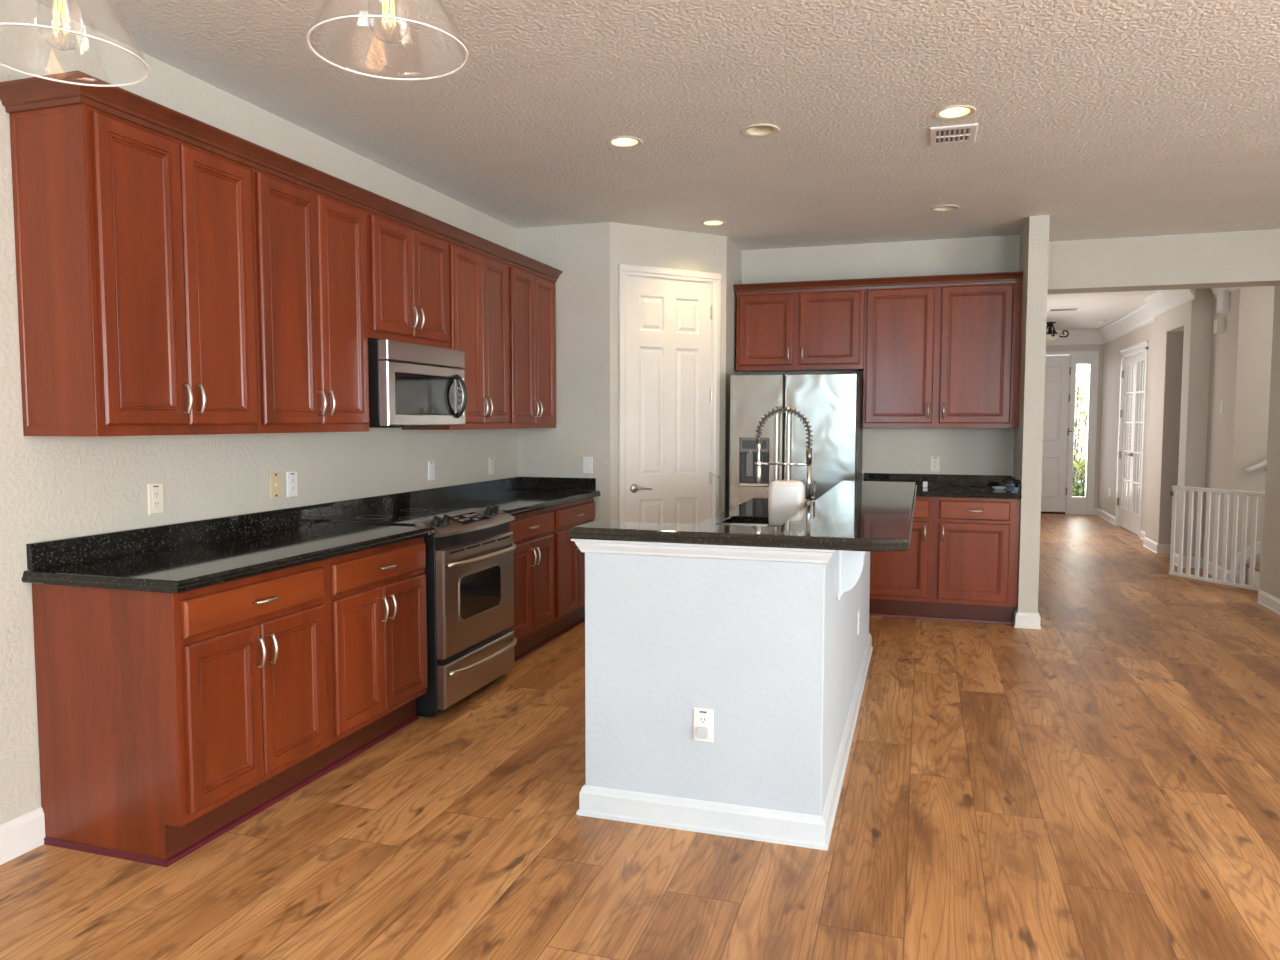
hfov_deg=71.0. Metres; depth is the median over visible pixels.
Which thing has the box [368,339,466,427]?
microwave
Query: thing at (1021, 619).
baseboard
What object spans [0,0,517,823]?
wall
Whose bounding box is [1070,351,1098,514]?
window
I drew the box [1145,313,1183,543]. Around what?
wall
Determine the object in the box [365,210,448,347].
upper cabinet
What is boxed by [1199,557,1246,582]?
baseboard
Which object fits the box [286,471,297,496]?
wall outlet
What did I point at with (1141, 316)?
trim
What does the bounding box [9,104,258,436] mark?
upper cabinet
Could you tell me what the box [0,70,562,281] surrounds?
crown molding
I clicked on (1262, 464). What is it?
handrail
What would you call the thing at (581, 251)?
wall
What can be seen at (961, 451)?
wall
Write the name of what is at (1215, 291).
trim
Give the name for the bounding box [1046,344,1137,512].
wall
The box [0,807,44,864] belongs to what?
baseboard
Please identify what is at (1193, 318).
wall
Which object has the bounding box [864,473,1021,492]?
backsplash
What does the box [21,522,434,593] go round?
countertop
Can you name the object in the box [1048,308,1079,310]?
ceiling vent
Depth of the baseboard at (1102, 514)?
12.72 m
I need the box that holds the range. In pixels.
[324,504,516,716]
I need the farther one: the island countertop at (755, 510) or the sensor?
the sensor
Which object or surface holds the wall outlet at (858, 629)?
attached to the kitchen island
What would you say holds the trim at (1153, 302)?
attached to the wall at (1167, 350)
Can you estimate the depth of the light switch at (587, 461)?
6.27 m
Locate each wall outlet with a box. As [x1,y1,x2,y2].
[147,483,163,514]
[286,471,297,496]
[428,460,434,479]
[488,457,493,474]
[693,707,713,742]
[857,610,859,634]
[930,456,939,471]
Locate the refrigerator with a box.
[729,372,862,508]
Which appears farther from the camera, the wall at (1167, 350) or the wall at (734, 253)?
the wall at (1167, 350)
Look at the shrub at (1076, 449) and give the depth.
16.48 m
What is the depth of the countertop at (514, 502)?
5.55 m
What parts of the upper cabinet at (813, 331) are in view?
door, door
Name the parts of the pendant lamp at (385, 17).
lamp shade, bulb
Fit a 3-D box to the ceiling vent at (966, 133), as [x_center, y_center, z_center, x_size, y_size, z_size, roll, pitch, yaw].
[1.479,-1.628,4.244,0.210,0.011,0.270,1,4,17]
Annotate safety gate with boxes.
[1169,486,1264,590]
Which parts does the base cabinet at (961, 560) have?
door, drawer, handle, handle, door, handle, drawer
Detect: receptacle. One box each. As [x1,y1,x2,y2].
[152,489,159,507]
[290,476,295,491]
[430,465,433,475]
[698,716,707,723]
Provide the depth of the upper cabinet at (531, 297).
5.86 m
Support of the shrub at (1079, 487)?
on the floor
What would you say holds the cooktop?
in the range
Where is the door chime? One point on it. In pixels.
(1223, 296)
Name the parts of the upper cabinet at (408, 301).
door, handle, handle, door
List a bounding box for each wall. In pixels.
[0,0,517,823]
[516,222,609,520]
[610,222,726,520]
[725,237,741,510]
[741,235,1019,480]
[1013,215,1049,612]
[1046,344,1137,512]
[1047,229,1279,598]
[1098,323,1152,530]
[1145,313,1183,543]
[1166,288,1212,556]
[1202,286,1274,581]
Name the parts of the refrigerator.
dispenser panel, freezer door, handle, handle, door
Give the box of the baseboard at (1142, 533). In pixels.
[1139,530,1144,540]
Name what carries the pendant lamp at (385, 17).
hanging from the ceiling
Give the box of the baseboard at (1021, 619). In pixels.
[1013,609,1040,628]
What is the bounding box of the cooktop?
[324,506,481,525]
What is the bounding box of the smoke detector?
[1096,320,1106,322]
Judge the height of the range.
0.956 m
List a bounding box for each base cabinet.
[32,560,328,858]
[317,537,427,771]
[508,507,553,657]
[545,498,594,639]
[869,496,1020,620]
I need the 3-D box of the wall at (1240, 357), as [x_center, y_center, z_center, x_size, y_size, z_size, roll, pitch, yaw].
[6.462,-0.488,7.861,2.470,2.753,1.010,1,4,17]
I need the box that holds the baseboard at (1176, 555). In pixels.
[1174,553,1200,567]
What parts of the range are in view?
knob, knob, control panel, oven door, warming drawer, handle, handle, knob, knob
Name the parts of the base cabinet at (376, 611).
door, drawer, handle, handle, handle, door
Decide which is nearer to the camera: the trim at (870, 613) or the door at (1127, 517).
the trim at (870, 613)
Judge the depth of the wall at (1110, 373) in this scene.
12.44 m
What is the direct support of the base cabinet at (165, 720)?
on the floor
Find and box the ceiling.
[33,0,1279,329]
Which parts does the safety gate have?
rail, rail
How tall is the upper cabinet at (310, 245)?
1.030 m
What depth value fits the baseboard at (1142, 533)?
10.60 m
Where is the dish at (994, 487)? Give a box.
[993,486,1006,489]
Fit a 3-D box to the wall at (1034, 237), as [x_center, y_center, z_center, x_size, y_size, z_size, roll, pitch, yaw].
[2.777,-0.449,6.459,0.123,2.853,0.960,1,4,17]
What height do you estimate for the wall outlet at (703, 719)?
0.115 m
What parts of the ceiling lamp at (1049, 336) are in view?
scroll arm, lamp shade, scroll arm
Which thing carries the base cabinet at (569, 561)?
on the floor
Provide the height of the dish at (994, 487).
0.018 m
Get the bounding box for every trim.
[44,715,417,866]
[514,617,584,661]
[869,612,1013,623]
[1046,329,1102,344]
[1098,304,1153,343]
[1144,292,1165,317]
[1211,287,1239,297]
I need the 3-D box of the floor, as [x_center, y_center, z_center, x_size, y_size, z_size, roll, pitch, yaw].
[3.347,1.119,5.121,9.100,0.100,18.220,1,4,17]
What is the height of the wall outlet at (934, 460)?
0.115 m
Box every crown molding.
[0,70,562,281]
[733,271,1022,294]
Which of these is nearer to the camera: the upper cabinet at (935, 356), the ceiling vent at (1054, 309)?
the upper cabinet at (935, 356)
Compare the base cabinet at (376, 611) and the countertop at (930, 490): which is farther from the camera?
the countertop at (930, 490)
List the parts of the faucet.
holder arm, lever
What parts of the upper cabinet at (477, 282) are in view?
door, handle, handle, door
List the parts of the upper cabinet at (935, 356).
door, handle, handle, door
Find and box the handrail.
[1244,459,1266,473]
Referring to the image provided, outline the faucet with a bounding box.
[753,406,815,507]
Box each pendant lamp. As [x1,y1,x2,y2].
[0,0,149,86]
[307,0,467,80]
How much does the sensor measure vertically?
0.130 m
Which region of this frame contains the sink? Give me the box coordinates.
[730,523,768,526]
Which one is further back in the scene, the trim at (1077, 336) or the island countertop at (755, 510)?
the trim at (1077, 336)
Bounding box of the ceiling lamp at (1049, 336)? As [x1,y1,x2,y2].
[1046,322,1068,340]
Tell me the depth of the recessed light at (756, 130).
4.22 m
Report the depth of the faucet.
4.22 m
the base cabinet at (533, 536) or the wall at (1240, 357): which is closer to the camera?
the base cabinet at (533, 536)
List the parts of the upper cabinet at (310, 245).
door, handle, handle, door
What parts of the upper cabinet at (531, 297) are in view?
door, handle, handle, door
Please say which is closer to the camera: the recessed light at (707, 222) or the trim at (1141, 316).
the recessed light at (707, 222)
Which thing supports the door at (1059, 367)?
in the wall at (1079, 347)
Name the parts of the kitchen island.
cap trim, baseboard, corbel plate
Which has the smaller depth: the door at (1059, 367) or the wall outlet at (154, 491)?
the wall outlet at (154, 491)
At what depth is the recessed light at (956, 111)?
3.97 m
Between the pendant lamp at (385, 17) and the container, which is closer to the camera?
the pendant lamp at (385, 17)
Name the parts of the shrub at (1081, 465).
stem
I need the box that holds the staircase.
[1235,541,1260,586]
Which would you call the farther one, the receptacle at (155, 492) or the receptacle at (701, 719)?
the receptacle at (155, 492)
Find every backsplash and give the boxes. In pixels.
[26,476,595,569]
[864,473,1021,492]
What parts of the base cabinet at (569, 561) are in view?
door, drawer, door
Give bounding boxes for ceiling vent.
[929,123,977,145]
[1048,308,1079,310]
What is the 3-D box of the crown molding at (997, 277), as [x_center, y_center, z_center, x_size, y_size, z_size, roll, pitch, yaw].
[1.737,-1.444,6.695,2.041,0.072,0.344,1,4,17]
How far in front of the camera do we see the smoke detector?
11.99 m
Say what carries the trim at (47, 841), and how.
attached to the base cabinet at (165, 720)
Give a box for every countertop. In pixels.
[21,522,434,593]
[418,489,600,515]
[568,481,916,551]
[697,498,814,526]
[916,485,1021,498]
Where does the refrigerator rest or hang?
on the floor
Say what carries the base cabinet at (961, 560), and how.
on the floor
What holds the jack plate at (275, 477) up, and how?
attached to the wall at (52, 487)
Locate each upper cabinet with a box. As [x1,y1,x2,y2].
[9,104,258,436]
[252,168,368,432]
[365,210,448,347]
[402,241,508,429]
[508,264,555,428]
[736,289,864,372]
[862,283,1021,427]
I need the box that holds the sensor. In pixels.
[1213,318,1224,333]
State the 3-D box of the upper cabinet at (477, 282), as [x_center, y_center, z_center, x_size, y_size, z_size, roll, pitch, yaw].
[-1.042,-0.813,5.259,0.362,1.030,0.739,1,4,17]
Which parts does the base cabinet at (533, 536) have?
door, drawer, handle, handle, handle, door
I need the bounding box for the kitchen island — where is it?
[571,539,872,850]
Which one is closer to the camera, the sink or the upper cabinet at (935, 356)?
the sink
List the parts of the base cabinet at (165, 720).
door, drawer, handle, handle, handle, door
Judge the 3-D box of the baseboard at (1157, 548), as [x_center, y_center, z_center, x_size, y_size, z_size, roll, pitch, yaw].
[6.403,0.729,9.524,1.774,0.105,0.612,1,4,17]
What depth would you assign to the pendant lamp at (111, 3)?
1.48 m
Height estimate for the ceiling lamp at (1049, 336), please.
0.255 m
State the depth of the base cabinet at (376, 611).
3.77 m
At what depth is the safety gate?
7.63 m
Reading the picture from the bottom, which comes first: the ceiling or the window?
the window
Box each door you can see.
[618,264,720,523]
[1041,351,1074,513]
[1115,340,1148,537]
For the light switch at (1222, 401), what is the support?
attached to the wall at (1240, 357)
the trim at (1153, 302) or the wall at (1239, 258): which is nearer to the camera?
the wall at (1239, 258)
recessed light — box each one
[607,136,642,147]
[701,220,725,225]
[742,124,779,136]
[930,205,958,211]
[934,105,975,119]
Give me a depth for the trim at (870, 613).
6.34 m
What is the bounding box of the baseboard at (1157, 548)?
[1143,537,1170,553]
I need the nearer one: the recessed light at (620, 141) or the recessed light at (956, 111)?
the recessed light at (956, 111)
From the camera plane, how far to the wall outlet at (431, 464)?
5.30 m
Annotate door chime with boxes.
[1216,290,1229,312]
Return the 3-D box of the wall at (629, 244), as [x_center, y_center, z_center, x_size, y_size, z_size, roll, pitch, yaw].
[0.188,-0.454,6.493,0.967,2.853,0.110,-2,4,-29]
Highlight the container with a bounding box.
[768,480,804,526]
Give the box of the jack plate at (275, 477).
[269,472,280,498]
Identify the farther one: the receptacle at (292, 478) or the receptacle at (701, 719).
the receptacle at (292, 478)
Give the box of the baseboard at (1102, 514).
[1096,508,1114,524]
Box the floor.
[0,513,1279,959]
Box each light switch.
[583,457,592,472]
[1220,400,1223,412]
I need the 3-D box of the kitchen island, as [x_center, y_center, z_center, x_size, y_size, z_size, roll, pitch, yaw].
[0.663,0.623,4.302,1.033,0.992,2.735,1,4,17]
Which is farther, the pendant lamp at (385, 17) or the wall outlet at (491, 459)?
the wall outlet at (491, 459)
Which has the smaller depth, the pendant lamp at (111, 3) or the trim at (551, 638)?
the pendant lamp at (111, 3)
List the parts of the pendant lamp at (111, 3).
bulb, lamp shade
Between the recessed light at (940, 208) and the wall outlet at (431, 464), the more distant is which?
the recessed light at (940, 208)
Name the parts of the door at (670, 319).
lever handle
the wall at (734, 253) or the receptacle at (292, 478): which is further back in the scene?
the wall at (734, 253)
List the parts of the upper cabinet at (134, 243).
panel, door, handle, handle, door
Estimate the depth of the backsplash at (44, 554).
3.85 m
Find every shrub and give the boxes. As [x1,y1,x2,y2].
[1072,371,1088,489]
[1072,459,1085,495]
[1072,481,1084,496]
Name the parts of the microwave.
vent panel, door, control panel, handle, handle trim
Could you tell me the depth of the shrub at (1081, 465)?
14.99 m

